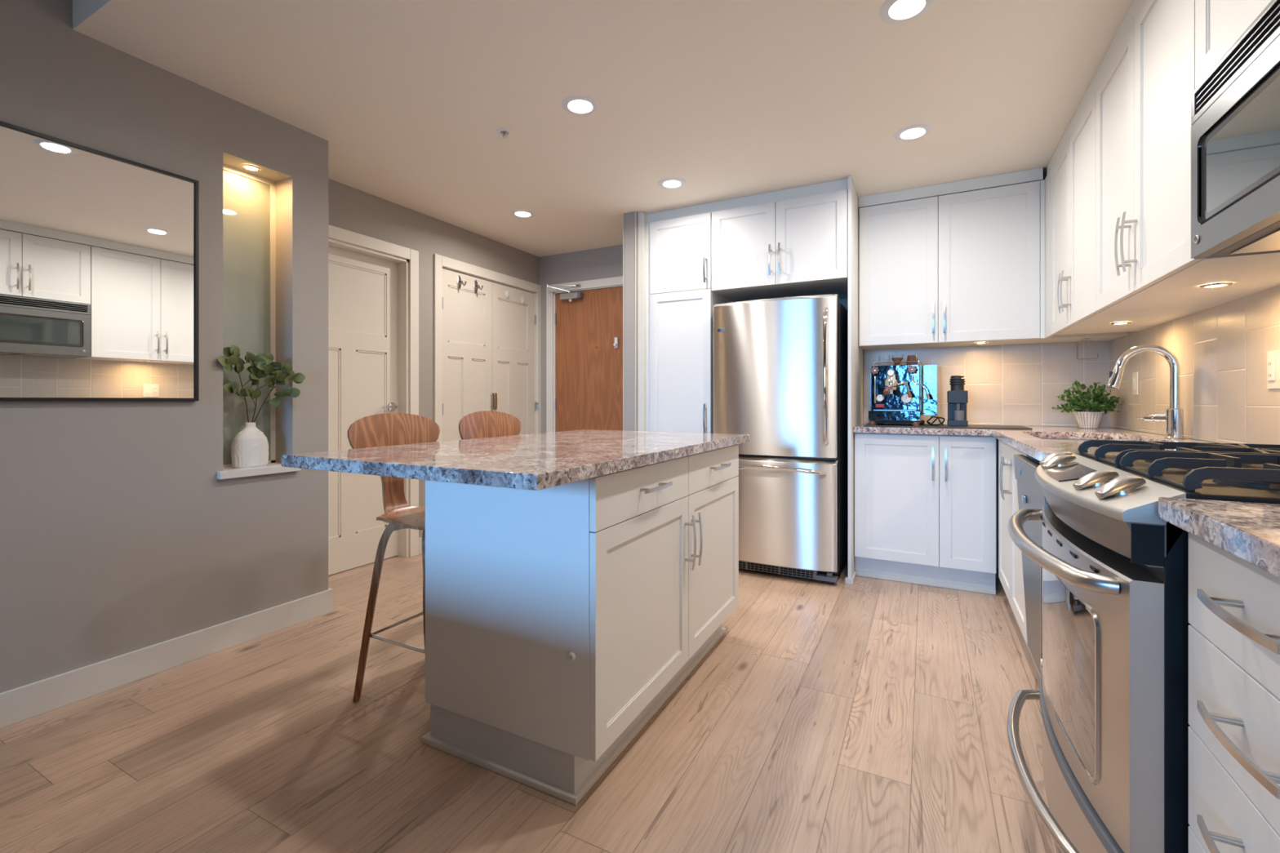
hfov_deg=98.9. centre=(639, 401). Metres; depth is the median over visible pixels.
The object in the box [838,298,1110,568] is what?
wall
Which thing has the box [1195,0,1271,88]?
upper cabinet
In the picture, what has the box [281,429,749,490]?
island countertop
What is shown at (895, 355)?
glass cup
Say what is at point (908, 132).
recessed light
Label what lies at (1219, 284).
puck light
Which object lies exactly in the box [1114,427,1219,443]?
wall
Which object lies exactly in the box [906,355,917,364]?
cup
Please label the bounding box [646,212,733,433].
pantry cabinet
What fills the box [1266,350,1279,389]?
wall plate
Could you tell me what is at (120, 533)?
wall
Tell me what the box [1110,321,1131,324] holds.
puck light
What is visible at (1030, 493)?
dishwasher
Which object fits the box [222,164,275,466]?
glass panel
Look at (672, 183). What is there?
recessed light
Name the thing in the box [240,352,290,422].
branch
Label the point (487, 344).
door
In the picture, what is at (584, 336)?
door
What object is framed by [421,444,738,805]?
kitchen island
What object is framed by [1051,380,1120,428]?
potted plant
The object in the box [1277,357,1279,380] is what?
switch
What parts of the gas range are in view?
handle, knob, knob, handle, door glass, warming drawer, knob, oven door, control panel, knob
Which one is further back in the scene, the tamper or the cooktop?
the tamper
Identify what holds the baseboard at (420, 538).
attached to the wall at (352, 209)
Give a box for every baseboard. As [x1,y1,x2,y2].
[0,587,333,728]
[418,537,422,554]
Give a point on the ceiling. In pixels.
(410, 100)
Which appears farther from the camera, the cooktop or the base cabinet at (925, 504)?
the base cabinet at (925, 504)
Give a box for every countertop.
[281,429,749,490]
[853,422,1216,461]
[1158,497,1279,577]
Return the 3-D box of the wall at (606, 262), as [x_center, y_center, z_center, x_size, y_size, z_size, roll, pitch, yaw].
[-0.295,-0.127,4.772,1.355,2.393,0.120,0,0,28]
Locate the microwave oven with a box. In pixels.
[1191,0,1279,258]
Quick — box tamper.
[891,357,902,364]
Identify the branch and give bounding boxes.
[217,344,269,422]
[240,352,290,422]
[253,359,305,422]
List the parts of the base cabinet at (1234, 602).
drawer, handle, drawer, drawer, drawer, handle, handle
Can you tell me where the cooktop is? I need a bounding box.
[1075,453,1279,504]
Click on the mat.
(925, 425)
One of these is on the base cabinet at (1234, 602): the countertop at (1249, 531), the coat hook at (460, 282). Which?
the countertop at (1249, 531)
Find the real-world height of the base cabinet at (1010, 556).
0.876 m
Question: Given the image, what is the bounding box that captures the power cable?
[926,416,945,426]
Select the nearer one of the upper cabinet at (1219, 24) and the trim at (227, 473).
the upper cabinet at (1219, 24)
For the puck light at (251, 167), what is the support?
attached to the wall at (120, 533)
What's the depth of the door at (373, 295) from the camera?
3.56 m
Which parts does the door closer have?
closer arm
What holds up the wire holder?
hanging from the upper cabinet at (966, 268)
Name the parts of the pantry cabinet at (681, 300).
door, door, handle, handle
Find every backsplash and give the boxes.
[863,340,1109,426]
[1109,284,1279,444]
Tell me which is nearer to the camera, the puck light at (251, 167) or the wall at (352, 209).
the puck light at (251, 167)
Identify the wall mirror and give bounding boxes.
[0,120,199,400]
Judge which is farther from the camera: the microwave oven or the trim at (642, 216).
the trim at (642, 216)
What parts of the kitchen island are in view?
panel, shoe molding, drawer, door, handle, handle, handle, drawer, door, handle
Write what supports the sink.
in the countertop at (1029, 442)
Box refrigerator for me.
[713,293,848,584]
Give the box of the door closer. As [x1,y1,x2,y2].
[546,284,583,302]
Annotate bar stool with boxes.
[347,413,439,702]
[458,410,521,439]
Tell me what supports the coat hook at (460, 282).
attached to the door at (487, 344)
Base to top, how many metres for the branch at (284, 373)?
0.337 m
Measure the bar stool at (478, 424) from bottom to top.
1.026 m
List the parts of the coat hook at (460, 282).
plate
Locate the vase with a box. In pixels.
[231,422,268,468]
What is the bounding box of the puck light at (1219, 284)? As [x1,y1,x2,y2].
[1199,282,1232,288]
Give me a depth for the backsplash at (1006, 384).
3.44 m
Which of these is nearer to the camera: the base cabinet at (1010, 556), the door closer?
the base cabinet at (1010, 556)
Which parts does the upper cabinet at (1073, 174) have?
door, handle, handle, door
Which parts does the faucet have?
spout, lever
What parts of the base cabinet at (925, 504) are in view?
door, shoe molding, handle, handle, door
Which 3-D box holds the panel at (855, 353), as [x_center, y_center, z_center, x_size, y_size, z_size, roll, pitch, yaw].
[1.392,-0.126,3.528,0.044,2.391,0.732,0,0,28]
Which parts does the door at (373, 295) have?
handle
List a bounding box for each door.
[328,224,418,575]
[433,253,541,441]
[546,275,622,432]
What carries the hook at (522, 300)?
attached to the door at (487, 344)
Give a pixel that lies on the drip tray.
(873, 415)
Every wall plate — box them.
[1132,371,1138,395]
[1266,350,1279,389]
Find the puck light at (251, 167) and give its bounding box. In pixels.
[241,164,260,171]
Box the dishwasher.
[1013,454,1048,674]
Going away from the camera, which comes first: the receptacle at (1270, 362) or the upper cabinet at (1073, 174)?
the receptacle at (1270, 362)
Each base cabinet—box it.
[853,432,995,595]
[998,440,1039,676]
[1188,533,1279,852]
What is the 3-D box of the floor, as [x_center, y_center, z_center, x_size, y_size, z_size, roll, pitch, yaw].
[-0.902,1.100,0.865,4.800,0.060,9.300,0,0,28]
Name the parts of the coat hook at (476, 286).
plate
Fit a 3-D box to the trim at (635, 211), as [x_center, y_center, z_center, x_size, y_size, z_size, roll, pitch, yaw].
[-0.074,-0.126,3.840,0.100,2.392,0.010,0,0,28]
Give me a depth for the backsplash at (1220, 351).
2.06 m
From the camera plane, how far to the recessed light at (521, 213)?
3.85 m
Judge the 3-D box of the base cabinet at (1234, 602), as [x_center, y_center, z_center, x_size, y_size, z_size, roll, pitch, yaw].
[0.881,0.632,0.302,0.640,0.876,0.950,0,0,28]
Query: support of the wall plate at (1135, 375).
attached to the wall at (1114, 428)
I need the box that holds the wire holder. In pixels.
[1076,337,1098,359]
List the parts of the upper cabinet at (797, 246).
door, handle, handle, door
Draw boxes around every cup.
[878,355,890,365]
[892,354,903,365]
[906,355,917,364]
[954,410,964,420]
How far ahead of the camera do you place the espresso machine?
3.29 m
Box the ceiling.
[72,0,1133,257]
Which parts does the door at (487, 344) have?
pull handle, pull handle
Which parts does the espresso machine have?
valve knob, panel, cup rail, plate, brew lever, valve knob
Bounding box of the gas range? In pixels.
[1006,440,1279,852]
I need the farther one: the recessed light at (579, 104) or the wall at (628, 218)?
the wall at (628, 218)
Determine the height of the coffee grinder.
0.298 m
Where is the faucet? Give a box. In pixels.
[1106,344,1186,439]
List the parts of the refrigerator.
door, handle, freezer drawer, handle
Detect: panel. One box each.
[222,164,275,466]
[844,176,863,584]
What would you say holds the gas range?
on the floor
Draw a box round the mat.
[863,422,1032,429]
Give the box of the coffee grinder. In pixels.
[946,375,968,426]
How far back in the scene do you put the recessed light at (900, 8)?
1.85 m
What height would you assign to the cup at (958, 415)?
0.058 m
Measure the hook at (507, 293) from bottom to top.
0.060 m
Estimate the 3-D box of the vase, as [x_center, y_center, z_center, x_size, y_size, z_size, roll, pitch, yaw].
[-1.788,0.200,2.513,0.073,0.203,0.148,0,0,28]
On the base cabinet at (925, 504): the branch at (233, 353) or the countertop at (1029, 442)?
the countertop at (1029, 442)
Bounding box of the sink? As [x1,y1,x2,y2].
[1041,438,1088,440]
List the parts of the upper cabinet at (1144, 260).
door, handle, handle, door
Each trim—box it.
[217,462,301,479]
[622,211,635,431]
[637,212,647,431]
[647,0,1142,222]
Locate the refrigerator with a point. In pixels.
(780, 365)
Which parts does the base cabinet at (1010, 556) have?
door, handle, handle, door, shoe molding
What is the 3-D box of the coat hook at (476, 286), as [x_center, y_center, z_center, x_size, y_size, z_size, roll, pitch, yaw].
[-1.263,-0.905,4.306,0.075,0.104,0.048,0,0,28]
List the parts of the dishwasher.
control panel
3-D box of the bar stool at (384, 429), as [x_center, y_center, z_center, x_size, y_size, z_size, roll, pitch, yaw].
[-0.776,0.560,2.021,0.443,1.026,0.404,0,0,28]
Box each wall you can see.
[0,0,328,693]
[328,178,539,537]
[539,244,622,432]
[623,211,637,431]
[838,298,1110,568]
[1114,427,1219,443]
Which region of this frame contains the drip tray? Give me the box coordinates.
[868,410,920,421]
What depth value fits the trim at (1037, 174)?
3.31 m
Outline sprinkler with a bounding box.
[496,128,512,137]
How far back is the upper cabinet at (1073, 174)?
2.47 m
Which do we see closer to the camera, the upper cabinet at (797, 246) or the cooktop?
the cooktop
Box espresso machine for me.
[868,360,941,426]
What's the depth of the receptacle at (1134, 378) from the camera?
2.81 m
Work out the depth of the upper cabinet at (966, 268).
3.28 m
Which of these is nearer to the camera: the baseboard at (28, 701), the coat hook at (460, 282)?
the baseboard at (28, 701)
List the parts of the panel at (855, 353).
shoe molding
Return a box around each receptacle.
[1133,377,1135,390]
[1266,358,1275,381]
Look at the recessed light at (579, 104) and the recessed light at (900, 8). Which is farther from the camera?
the recessed light at (579, 104)
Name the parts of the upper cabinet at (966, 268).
door, handle, handle, door, corner filler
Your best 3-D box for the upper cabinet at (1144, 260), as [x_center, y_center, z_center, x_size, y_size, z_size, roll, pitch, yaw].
[1.745,-0.804,1.703,0.402,0.898,0.900,0,0,28]
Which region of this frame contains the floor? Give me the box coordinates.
[0,553,1062,852]
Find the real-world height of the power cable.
0.058 m
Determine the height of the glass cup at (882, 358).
0.068 m
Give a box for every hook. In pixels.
[457,275,466,288]
[473,280,483,293]
[505,290,510,297]
[520,297,524,303]
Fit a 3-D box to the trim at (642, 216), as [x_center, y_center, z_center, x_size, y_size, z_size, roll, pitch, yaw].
[0.175,-0.126,4.159,0.046,2.392,0.738,0,0,28]
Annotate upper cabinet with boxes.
[711,189,848,302]
[858,168,1127,350]
[1050,88,1218,335]
[1095,0,1279,311]
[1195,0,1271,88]
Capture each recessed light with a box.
[510,209,534,217]
[560,94,599,115]
[657,177,685,189]
[879,0,935,23]
[893,124,932,141]
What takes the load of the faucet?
on the countertop at (1029, 442)
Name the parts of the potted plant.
pot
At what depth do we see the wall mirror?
1.98 m
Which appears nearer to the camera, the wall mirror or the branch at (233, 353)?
the wall mirror
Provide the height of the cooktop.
0.016 m
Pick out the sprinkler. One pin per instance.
(504, 132)

